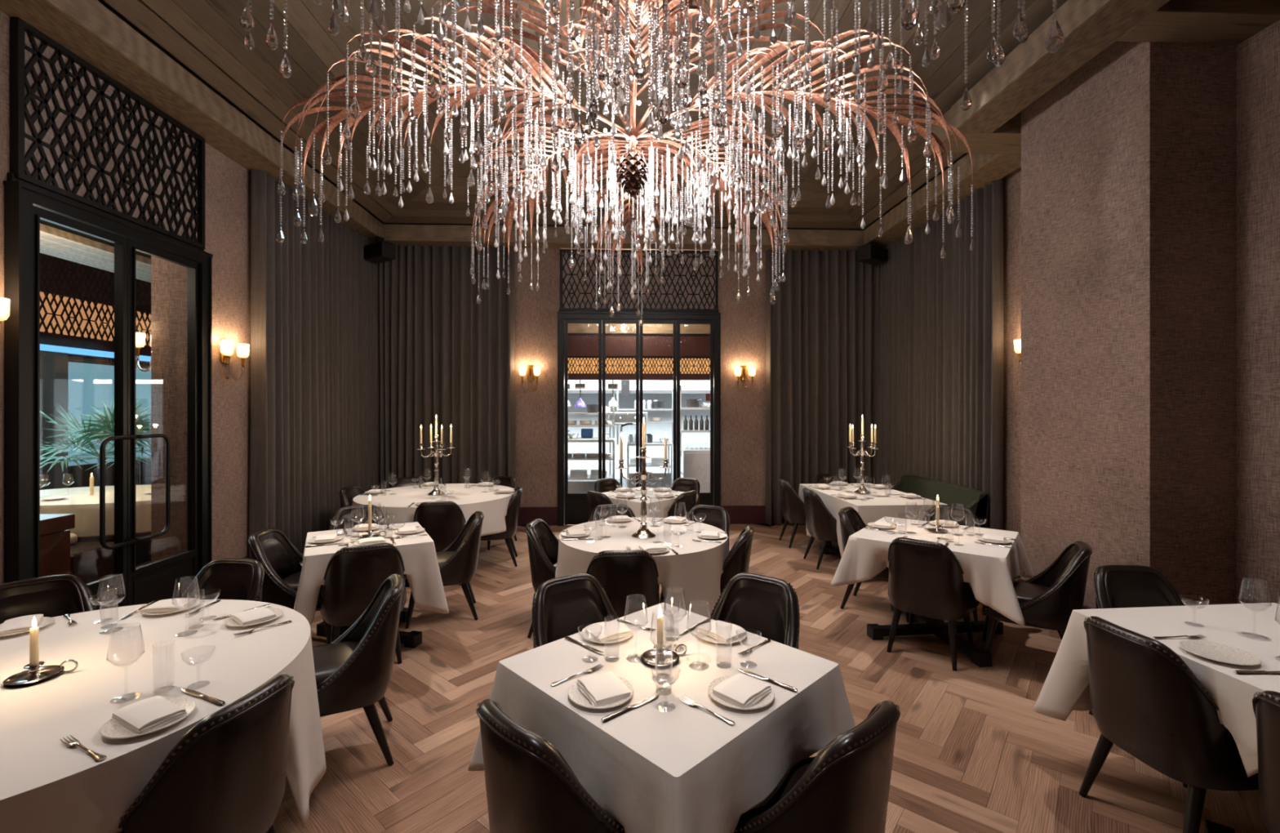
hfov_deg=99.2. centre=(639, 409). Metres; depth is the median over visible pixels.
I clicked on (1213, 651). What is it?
dinner plate
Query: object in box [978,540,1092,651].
dining chair
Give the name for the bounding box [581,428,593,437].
tub
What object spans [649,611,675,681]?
wine glass
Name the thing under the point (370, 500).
taper candle
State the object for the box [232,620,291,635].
fork
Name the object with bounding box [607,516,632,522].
dinner plate
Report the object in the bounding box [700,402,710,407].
mixing bowl
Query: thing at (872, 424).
taper candle
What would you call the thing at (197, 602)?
dinner plate
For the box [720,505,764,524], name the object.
baseboard
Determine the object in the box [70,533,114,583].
bench
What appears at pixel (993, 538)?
folded napkin
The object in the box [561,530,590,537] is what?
dinner plate
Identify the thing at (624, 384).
column
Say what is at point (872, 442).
socket
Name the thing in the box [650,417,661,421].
plate stack
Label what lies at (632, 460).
tray stack
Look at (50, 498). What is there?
dinner plate
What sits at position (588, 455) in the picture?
plate stack
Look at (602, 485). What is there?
dining chair
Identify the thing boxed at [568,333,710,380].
wall
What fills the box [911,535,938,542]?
folded napkin
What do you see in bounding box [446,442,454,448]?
socket
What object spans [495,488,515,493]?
dinner plate
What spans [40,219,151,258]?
ceiling
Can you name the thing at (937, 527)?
socket
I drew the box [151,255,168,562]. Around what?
wall
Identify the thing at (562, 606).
dining chair
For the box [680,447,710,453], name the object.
countertop
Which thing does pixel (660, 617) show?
taper candle
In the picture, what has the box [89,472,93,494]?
taper candle
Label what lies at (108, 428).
potted palm
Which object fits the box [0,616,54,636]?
dinner plate
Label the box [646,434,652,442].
saucepan
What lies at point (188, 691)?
knife
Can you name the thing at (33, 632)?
taper candle
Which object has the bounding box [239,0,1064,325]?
chandelier
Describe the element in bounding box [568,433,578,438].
mixing bowl
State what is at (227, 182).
wall
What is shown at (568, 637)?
knife
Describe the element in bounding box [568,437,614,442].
countertop
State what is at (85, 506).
table
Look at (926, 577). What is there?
dining chair
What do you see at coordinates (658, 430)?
wall
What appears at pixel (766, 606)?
dining chair
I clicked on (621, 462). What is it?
socket
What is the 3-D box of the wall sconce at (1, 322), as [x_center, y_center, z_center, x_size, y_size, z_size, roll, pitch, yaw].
[-3.687,-0.482,2.997,0.151,0.376,0.312,0,0,-2]
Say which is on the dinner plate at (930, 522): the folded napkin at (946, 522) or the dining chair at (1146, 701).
the folded napkin at (946, 522)
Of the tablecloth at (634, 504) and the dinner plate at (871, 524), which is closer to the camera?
the dinner plate at (871, 524)
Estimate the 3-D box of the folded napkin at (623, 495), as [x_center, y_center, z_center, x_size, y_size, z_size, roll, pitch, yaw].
[-0.158,0.916,5.836,0.132,0.027,0.157,0,0,-44]
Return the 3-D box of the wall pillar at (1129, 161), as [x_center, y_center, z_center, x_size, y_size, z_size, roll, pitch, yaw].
[3.543,-1.000,4.070,0.580,5.400,1.125,0,0,-2]
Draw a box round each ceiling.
[0,0,1279,251]
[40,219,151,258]
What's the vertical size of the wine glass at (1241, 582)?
0.232 m
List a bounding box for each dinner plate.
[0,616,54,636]
[40,495,68,500]
[99,697,195,738]
[141,597,201,614]
[223,607,283,626]
[307,535,342,542]
[351,524,382,531]
[353,538,387,545]
[364,489,386,493]
[394,526,424,533]
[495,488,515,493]
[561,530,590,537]
[568,674,634,708]
[581,621,633,643]
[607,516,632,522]
[636,545,669,553]
[655,494,675,497]
[662,519,688,523]
[694,622,746,643]
[697,532,726,539]
[707,675,774,709]
[812,484,831,488]
[867,521,897,528]
[898,494,920,497]
[928,520,959,527]
[976,535,1012,543]
[1178,639,1261,665]
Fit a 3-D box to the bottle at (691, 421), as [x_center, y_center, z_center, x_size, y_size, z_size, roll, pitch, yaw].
[0.949,0.245,10.142,0.076,0.270,0.072,0,0,-2]
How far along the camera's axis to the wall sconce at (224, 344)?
5.00 m
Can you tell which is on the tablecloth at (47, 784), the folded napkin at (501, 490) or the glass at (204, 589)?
the glass at (204, 589)
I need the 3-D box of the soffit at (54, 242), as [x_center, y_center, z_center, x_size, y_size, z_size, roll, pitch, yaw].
[-6.896,-1.960,6.252,0.875,0.080,11.000,0,0,-2]
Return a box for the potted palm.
[40,395,151,486]
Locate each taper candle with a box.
[29,616,39,666]
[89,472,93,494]
[368,495,371,531]
[419,425,422,443]
[430,425,431,442]
[435,414,437,435]
[440,425,442,444]
[449,424,452,442]
[620,432,622,459]
[642,417,644,447]
[657,604,662,648]
[664,431,666,459]
[848,423,851,441]
[851,424,853,443]
[861,414,863,434]
[871,424,872,441]
[874,425,876,443]
[936,494,939,525]
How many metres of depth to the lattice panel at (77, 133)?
3.79 m
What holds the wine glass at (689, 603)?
on the tablecloth at (677, 766)
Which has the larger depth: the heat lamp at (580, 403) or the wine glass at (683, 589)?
the heat lamp at (580, 403)
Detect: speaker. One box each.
[363,235,395,262]
[857,241,887,265]
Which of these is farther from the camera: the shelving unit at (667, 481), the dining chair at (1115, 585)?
the shelving unit at (667, 481)
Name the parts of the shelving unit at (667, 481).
leg, leg, kick panel, leg, leg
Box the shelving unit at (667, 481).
[626,441,672,488]
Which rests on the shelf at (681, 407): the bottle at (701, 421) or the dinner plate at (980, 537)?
the bottle at (701, 421)
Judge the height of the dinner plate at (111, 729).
0.018 m
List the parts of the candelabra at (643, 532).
arm, stem, arm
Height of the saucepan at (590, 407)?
0.155 m
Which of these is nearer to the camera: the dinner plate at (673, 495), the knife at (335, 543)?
the knife at (335, 543)
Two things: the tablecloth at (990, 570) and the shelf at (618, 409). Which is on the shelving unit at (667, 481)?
the shelf at (618, 409)
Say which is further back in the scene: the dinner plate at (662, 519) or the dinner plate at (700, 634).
the dinner plate at (662, 519)
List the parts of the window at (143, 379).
frame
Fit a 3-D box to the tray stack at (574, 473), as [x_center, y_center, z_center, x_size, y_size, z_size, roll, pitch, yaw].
[-1.114,1.165,9.916,0.320,0.118,0.240,0,0,-2]
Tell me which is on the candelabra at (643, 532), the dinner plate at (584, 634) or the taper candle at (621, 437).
the taper candle at (621, 437)
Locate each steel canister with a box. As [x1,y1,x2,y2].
[628,434,633,443]
[646,400,652,408]
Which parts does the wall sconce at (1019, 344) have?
glass arm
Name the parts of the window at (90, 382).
frame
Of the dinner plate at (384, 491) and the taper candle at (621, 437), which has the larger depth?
the dinner plate at (384, 491)
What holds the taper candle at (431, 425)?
on the candelabra at (436, 491)
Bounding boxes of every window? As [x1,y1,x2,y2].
[40,350,68,489]
[68,358,114,466]
[135,364,151,457]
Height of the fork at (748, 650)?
0.009 m
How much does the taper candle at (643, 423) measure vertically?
0.230 m
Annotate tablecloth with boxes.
[0,599,326,832]
[293,521,448,625]
[351,483,514,536]
[467,602,855,832]
[553,517,728,617]
[587,486,697,521]
[798,483,947,556]
[830,516,1035,625]
[1032,602,1279,777]
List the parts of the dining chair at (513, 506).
seat, leg, leg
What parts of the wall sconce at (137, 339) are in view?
bulb, glass arm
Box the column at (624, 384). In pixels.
[621,380,629,395]
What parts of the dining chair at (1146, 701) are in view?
leg, nailhead trim, leg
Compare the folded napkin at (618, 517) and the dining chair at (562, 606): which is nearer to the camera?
the dining chair at (562, 606)
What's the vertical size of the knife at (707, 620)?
0.009 m
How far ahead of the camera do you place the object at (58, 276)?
9.18 m
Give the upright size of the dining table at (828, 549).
0.755 m
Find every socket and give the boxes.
[23,661,45,679]
[366,530,373,537]
[416,443,426,449]
[426,442,434,448]
[431,435,440,441]
[437,443,446,449]
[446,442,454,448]
[614,459,627,468]
[635,447,651,457]
[653,644,666,660]
[659,458,671,467]
[848,442,857,448]
[857,434,866,441]
[867,441,874,447]
[871,443,879,448]
[933,524,941,531]
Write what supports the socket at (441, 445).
attached to the candelabra at (436, 491)
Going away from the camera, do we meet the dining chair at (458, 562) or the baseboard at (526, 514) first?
the dining chair at (458, 562)
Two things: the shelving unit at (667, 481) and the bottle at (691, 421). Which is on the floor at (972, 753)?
the shelving unit at (667, 481)
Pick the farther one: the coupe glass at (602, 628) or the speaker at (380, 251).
the speaker at (380, 251)
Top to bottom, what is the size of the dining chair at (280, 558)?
0.829 m
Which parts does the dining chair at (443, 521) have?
nailhead trim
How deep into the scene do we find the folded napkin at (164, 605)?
2.52 m
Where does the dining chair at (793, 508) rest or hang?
on the floor at (972, 753)
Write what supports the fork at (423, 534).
on the tablecloth at (418, 553)
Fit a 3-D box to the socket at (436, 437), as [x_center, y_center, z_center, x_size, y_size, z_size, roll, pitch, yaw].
[-2.252,0.321,6.021,0.112,0.078,0.112,0,0,-2]
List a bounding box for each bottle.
[683,415,687,430]
[688,415,693,430]
[693,415,697,430]
[699,415,703,430]
[705,415,709,430]
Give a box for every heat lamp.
[568,383,570,406]
[574,380,586,407]
[607,380,618,406]
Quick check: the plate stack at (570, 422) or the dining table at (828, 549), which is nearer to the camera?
the dining table at (828, 549)
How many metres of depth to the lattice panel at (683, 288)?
8.05 m
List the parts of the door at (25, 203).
handle, handle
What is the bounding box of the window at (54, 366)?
[40,350,68,489]
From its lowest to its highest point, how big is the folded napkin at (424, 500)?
0.027 m
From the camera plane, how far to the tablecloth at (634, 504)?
5.68 m
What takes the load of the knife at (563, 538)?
on the tablecloth at (697, 570)
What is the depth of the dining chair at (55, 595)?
2.83 m
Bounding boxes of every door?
[3,173,213,609]
[557,308,720,525]
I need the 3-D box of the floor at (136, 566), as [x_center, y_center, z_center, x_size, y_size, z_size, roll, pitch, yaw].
[-7.692,1.730,6.473,7.100,0.059,12.500,0,0,-2]
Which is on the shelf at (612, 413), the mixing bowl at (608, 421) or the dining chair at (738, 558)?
the mixing bowl at (608, 421)
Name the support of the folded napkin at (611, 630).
on the dinner plate at (584, 634)
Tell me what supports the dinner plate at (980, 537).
on the tablecloth at (990, 570)
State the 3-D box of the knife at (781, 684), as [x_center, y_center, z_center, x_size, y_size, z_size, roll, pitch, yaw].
[0.437,0.934,1.889,0.230,0.009,0.021,0,0,42]
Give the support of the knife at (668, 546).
on the tablecloth at (697, 570)
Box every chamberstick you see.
[2,658,78,686]
[359,530,386,538]
[640,643,687,667]
[927,524,948,533]
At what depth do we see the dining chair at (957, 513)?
4.90 m
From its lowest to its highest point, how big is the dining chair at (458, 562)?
0.829 m
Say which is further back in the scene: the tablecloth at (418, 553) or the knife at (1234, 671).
the tablecloth at (418, 553)
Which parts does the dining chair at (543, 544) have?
leg, nailhead trim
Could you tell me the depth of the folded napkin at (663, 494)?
5.81 m
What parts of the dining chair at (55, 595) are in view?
nailhead trim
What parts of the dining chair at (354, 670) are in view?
seat, nailhead trim, leg, leg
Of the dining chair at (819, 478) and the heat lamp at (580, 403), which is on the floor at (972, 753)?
the dining chair at (819, 478)
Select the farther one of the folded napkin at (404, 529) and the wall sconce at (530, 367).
the wall sconce at (530, 367)
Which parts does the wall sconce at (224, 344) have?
lamp shade, bulb, glass arm, glass arm, bulb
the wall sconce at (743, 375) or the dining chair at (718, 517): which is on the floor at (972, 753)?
the dining chair at (718, 517)
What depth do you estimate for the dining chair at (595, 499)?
5.76 m
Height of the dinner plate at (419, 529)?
0.018 m
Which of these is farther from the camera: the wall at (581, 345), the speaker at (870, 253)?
the wall at (581, 345)
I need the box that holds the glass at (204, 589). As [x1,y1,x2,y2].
[186,589,204,624]
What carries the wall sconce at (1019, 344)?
attached to the wall at (1258, 56)
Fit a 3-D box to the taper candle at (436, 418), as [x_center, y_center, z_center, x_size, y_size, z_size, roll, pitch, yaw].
[-2.252,0.172,6.021,0.021,0.230,0.020,0,0,-2]
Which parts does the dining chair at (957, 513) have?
leg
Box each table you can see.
[40,484,151,564]
[316,607,422,648]
[820,545,840,555]
[866,602,1003,666]
[1204,818,1235,832]
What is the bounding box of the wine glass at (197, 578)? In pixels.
[171,577,199,636]
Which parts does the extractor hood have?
trim kitchen red panel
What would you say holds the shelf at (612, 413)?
on the shelving unit at (575, 486)
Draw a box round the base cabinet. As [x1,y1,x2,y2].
[40,513,75,577]
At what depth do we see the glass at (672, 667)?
1.81 m
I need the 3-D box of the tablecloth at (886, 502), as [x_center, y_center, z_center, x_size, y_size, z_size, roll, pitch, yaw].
[2.536,1.242,6.146,1.035,0.606,1.672,0,0,-4]
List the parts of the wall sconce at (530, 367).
glass arm, glass arm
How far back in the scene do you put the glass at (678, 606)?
2.23 m
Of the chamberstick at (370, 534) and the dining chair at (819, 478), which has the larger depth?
the dining chair at (819, 478)
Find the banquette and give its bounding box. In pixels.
[890,475,988,528]
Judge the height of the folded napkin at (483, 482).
0.027 m
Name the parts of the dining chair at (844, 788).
seat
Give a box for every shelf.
[568,391,614,450]
[568,455,613,460]
[568,474,613,479]
[616,388,673,444]
[629,462,671,466]
[680,385,710,456]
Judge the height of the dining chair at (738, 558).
0.829 m
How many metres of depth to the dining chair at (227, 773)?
1.60 m
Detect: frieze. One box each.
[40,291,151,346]
[568,357,710,373]
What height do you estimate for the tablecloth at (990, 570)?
0.366 m
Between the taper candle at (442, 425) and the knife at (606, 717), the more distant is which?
the taper candle at (442, 425)
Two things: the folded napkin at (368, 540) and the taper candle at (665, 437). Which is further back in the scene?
the taper candle at (665, 437)
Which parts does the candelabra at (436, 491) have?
arm, stem, arm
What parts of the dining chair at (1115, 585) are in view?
nailhead trim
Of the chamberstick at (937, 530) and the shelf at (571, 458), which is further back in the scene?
the shelf at (571, 458)
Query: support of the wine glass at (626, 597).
on the tablecloth at (677, 766)
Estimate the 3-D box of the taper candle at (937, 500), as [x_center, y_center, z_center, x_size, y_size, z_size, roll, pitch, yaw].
[2.288,0.778,4.187,0.023,0.250,0.022,0,0,-2]
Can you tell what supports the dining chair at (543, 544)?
on the floor at (972, 753)
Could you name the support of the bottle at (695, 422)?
on the shelf at (681, 407)
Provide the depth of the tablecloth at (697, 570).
3.71 m
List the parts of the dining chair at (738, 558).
nailhead trim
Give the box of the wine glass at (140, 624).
[106,624,145,702]
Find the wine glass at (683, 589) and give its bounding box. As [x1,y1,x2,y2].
[662,589,686,645]
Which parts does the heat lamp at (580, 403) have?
lamp shade, cord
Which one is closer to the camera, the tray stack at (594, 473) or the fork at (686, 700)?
the fork at (686, 700)
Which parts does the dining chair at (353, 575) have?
leg, nailhead trim, leg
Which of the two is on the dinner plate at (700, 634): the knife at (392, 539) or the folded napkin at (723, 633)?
the folded napkin at (723, 633)
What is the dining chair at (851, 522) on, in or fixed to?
on the floor at (972, 753)
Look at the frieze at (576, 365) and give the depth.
9.24 m
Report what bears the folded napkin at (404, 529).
on the dinner plate at (419, 529)
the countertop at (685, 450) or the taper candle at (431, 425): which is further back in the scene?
the countertop at (685, 450)
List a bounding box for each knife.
[120,600,156,619]
[182,688,225,705]
[213,603,271,619]
[305,542,341,546]
[390,537,395,544]
[561,537,593,539]
[564,635,604,653]
[600,693,658,721]
[666,545,678,554]
[679,617,711,635]
[737,667,797,691]
[864,527,895,532]
[1233,670,1279,673]
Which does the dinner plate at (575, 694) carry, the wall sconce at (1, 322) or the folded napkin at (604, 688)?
the folded napkin at (604, 688)
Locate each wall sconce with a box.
[0,297,10,323]
[135,333,151,371]
[219,337,249,380]
[520,364,540,390]
[734,365,755,391]
[1013,341,1021,372]
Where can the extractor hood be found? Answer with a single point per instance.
(591, 386)
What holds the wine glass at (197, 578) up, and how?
on the tablecloth at (47, 784)
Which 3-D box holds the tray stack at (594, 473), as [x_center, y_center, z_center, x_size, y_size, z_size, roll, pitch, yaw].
[-0.744,1.165,9.929,0.320,0.118,0.240,0,0,-2]
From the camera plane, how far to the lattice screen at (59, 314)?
9.19 m
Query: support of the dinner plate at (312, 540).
on the tablecloth at (418, 553)
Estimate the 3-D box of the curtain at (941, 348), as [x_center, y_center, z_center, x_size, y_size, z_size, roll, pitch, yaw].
[3.628,-0.416,6.798,0.214,4.208,2.479,0,0,-2]
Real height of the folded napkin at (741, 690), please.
0.027 m
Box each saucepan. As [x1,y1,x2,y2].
[586,404,598,412]
[645,400,664,408]
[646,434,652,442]
[686,399,702,407]
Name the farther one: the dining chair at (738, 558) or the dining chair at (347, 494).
the dining chair at (347, 494)
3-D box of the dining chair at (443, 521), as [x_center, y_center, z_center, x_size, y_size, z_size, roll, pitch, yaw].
[-1.989,1.290,5.463,0.544,0.829,0.631,0,0,-12]
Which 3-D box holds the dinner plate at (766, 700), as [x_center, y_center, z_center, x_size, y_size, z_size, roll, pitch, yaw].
[0.331,0.930,1.786,0.216,0.018,0.216,0,0,-44]
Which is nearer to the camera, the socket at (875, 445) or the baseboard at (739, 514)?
the socket at (875, 445)
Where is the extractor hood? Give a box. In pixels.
[568,379,710,393]
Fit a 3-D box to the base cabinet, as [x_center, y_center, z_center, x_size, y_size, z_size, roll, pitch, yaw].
[-4.757,1.250,3.648,0.880,0.900,1.040,0,0,-2]
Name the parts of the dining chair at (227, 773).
leg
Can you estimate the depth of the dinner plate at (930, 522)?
4.36 m
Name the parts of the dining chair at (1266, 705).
nailhead trim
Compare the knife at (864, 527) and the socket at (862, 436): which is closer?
the knife at (864, 527)
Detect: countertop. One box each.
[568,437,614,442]
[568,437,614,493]
[626,441,672,445]
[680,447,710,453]
[680,447,710,477]
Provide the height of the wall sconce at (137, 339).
0.376 m
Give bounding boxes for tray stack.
[569,469,587,477]
[590,469,608,477]
[601,406,610,412]
[629,457,635,464]
[650,457,664,464]
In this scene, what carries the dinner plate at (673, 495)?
on the tablecloth at (634, 504)
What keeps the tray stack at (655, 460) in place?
on the shelving unit at (667, 481)
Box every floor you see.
[135,561,151,567]
[274,478,1269,832]
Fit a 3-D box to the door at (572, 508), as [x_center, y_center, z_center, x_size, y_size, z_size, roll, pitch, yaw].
[-0.010,0.110,8.045,2.400,3.180,0.140,0,0,-2]
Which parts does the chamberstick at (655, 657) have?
handle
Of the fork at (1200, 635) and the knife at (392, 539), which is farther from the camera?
the knife at (392, 539)
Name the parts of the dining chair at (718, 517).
leg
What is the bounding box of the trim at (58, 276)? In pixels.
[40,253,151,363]
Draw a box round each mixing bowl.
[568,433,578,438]
[605,419,614,424]
[659,438,668,442]
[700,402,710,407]
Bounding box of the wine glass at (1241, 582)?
[1238,582,1271,639]
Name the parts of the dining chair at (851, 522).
leg, leg, seat, leg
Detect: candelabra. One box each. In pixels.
[416,435,454,495]
[614,447,671,538]
[846,434,879,493]
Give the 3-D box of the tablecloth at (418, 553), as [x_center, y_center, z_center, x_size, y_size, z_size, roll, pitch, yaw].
[-2.010,1.192,4.029,0.973,0.505,0.964,0,0,-30]
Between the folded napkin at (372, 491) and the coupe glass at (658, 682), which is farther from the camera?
the folded napkin at (372, 491)
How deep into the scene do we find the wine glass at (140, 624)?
1.78 m
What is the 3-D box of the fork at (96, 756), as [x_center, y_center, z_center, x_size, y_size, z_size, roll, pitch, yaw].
[-1.536,0.933,1.503,0.210,0.009,0.025,0,0,24]
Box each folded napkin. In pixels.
[0,613,43,635]
[111,695,188,733]
[140,597,195,613]
[231,606,276,626]
[313,533,337,542]
[353,523,377,530]
[357,536,385,545]
[367,488,384,493]
[397,525,417,533]
[417,499,435,504]
[423,481,439,484]
[476,481,493,484]
[499,488,511,492]
[565,528,586,537]
[576,671,631,706]
[584,620,633,643]
[609,515,631,520]
[615,487,632,490]
[616,493,634,497]
[638,542,666,552]
[653,487,671,491]
[654,492,673,497]
[663,515,685,522]
[697,620,746,644]
[701,530,719,537]
[712,672,772,710]
[814,484,830,488]
[831,480,848,484]
[837,493,856,497]
[870,484,887,488]
[873,520,893,527]
[899,493,918,497]
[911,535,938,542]
[933,519,956,525]
[982,533,1005,543]
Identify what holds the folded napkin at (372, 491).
on the dinner plate at (384, 491)
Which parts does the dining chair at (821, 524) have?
leg, leg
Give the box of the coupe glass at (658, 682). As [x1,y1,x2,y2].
[651,671,679,703]
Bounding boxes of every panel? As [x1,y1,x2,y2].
[9,16,204,248]
[560,248,718,311]
[683,453,710,492]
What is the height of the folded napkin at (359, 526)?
0.027 m
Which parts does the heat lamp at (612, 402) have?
lamp shade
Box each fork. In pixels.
[59,734,106,760]
[63,613,77,625]
[185,599,220,614]
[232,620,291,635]
[396,533,426,537]
[550,663,604,685]
[617,618,656,631]
[677,694,735,724]
[691,538,721,542]
[737,638,770,655]
[974,541,1010,547]
[1152,634,1205,638]
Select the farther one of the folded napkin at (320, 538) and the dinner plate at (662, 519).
the dinner plate at (662, 519)
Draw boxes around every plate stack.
[568,420,577,424]
[572,453,586,457]
[579,420,591,424]
[586,453,598,457]
[601,453,612,457]
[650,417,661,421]
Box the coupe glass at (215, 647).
[180,647,215,683]
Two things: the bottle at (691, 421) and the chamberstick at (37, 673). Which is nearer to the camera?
the chamberstick at (37, 673)
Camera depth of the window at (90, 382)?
9.48 m
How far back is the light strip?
9.13 m
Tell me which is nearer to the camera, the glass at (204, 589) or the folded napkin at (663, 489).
the glass at (204, 589)
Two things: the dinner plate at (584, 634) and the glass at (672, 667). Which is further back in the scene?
the dinner plate at (584, 634)
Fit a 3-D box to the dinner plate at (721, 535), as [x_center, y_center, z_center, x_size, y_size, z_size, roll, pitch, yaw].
[0.528,0.930,4.006,0.216,0.018,0.216,0,0,13]
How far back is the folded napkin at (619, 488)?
6.23 m
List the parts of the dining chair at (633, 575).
nailhead trim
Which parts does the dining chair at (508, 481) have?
leg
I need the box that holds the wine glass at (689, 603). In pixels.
[686,603,711,662]
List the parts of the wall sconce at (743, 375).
glass arm, glass arm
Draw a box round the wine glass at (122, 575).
[96,574,126,633]
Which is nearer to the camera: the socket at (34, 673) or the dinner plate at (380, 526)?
the socket at (34, 673)
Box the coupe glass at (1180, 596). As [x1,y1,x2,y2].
[1179,595,1209,623]
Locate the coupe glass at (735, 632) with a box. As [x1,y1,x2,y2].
[735,631,761,662]
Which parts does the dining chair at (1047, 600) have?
leg, leg, seat, seat, nailhead trim, leg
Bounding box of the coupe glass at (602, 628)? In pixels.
[577,627,602,644]
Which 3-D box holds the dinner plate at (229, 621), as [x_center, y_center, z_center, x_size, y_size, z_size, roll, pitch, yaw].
[-1.721,0.930,2.429,0.216,0.018,0.216,0,0,36]
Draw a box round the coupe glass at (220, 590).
[195,590,221,620]
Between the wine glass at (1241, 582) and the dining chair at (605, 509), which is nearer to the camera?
the wine glass at (1241, 582)
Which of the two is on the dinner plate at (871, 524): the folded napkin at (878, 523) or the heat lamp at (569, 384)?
the folded napkin at (878, 523)
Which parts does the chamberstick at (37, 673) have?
handle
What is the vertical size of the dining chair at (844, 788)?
0.829 m
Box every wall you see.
[0,0,368,583]
[68,355,151,487]
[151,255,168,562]
[368,210,884,523]
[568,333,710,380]
[568,393,710,478]
[884,19,1279,604]
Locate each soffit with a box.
[40,223,151,282]
[568,320,710,333]
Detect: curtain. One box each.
[248,168,376,558]
[374,244,515,488]
[764,248,879,524]
[879,177,1003,529]
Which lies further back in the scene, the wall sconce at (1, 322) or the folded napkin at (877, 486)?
the folded napkin at (877, 486)
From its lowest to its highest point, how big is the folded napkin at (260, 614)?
0.027 m
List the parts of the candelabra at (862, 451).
arm, stem, arm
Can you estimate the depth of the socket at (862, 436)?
6.11 m
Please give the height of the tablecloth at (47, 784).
0.606 m
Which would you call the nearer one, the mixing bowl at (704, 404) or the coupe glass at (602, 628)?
the coupe glass at (602, 628)
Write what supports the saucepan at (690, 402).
on the shelf at (681, 407)
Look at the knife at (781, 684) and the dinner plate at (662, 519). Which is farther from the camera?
the dinner plate at (662, 519)
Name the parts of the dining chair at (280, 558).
nailhead trim, seat, leg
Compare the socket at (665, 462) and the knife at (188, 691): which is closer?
the knife at (188, 691)
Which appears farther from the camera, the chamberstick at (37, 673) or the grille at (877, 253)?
the grille at (877, 253)
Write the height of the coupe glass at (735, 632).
0.118 m
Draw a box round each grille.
[363,241,382,258]
[870,244,887,261]
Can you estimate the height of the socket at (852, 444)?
0.064 m
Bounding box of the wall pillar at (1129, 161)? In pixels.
[1021,40,1236,608]
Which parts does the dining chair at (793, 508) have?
leg, leg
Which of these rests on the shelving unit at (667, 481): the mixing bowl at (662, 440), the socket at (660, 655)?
the mixing bowl at (662, 440)
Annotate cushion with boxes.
[70,533,77,544]
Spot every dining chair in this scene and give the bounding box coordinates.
[0,573,97,623]
[118,673,294,832]
[180,557,264,601]
[248,527,331,643]
[311,573,404,765]
[320,542,406,663]
[328,504,386,529]
[338,485,365,507]
[390,476,424,488]
[404,511,484,628]
[413,501,466,585]
[475,698,624,832]
[480,486,522,566]
[487,475,517,550]
[525,518,558,637]
[531,573,618,648]
[586,490,613,521]
[586,549,659,617]
[590,503,635,521]
[594,477,622,492]
[659,504,729,603]
[666,489,697,517]
[670,477,700,505]
[708,572,799,648]
[720,525,754,594]
[733,699,900,832]
[777,477,831,547]
[802,487,837,568]
[813,474,843,545]
[838,506,909,622]
[886,537,979,671]
[922,504,980,620]
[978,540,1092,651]
[1078,615,1258,832]
[1088,564,1187,715]
[1252,689,1279,832]
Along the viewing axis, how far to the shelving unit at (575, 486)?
9.70 m
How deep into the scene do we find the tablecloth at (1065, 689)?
2.35 m
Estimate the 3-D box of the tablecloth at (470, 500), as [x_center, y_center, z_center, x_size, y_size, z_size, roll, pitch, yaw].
[-2.283,1.112,6.056,1.751,0.346,1.872,0,0,-2]
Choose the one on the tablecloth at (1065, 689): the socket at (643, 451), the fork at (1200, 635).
the fork at (1200, 635)
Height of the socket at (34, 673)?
0.044 m
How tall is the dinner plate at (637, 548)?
0.018 m
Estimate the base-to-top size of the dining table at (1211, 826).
0.755 m
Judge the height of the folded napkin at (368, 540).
0.027 m
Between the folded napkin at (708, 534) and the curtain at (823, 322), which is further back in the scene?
the curtain at (823, 322)
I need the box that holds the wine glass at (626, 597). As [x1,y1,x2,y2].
[623,597,648,632]
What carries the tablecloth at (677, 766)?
on the dining table
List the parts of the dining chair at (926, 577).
leg, leg, nailhead trim, leg, leg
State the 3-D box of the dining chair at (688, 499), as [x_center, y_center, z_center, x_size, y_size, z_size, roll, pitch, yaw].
[0.303,1.290,5.993,0.630,0.829,0.544,0,0,35]
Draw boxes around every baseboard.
[517,506,557,525]
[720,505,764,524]
[1018,577,1093,608]
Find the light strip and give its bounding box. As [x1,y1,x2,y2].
[40,343,151,361]
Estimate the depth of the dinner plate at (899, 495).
5.78 m
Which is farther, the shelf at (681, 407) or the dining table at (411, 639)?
the shelf at (681, 407)
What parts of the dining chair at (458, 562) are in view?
leg, seat, nailhead trim, leg, leg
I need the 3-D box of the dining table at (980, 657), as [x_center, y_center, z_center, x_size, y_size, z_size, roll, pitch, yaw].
[2.231,1.323,4.114,0.900,0.755,0.900,0,0,39]
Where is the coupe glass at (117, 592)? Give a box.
[88,591,117,620]
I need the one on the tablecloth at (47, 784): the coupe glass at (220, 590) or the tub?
the coupe glass at (220, 590)
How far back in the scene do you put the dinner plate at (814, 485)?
6.46 m
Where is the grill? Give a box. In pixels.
[608,412,647,474]
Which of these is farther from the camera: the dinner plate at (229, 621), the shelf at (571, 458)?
the shelf at (571, 458)
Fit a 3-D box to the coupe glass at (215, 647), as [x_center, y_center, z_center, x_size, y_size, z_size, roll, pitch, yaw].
[-1.504,0.880,1.855,0.093,0.118,0.093,0,0,-2]
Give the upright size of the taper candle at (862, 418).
0.230 m
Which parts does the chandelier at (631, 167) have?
stem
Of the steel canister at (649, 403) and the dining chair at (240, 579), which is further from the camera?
the steel canister at (649, 403)
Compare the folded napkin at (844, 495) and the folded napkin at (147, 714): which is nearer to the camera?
the folded napkin at (147, 714)

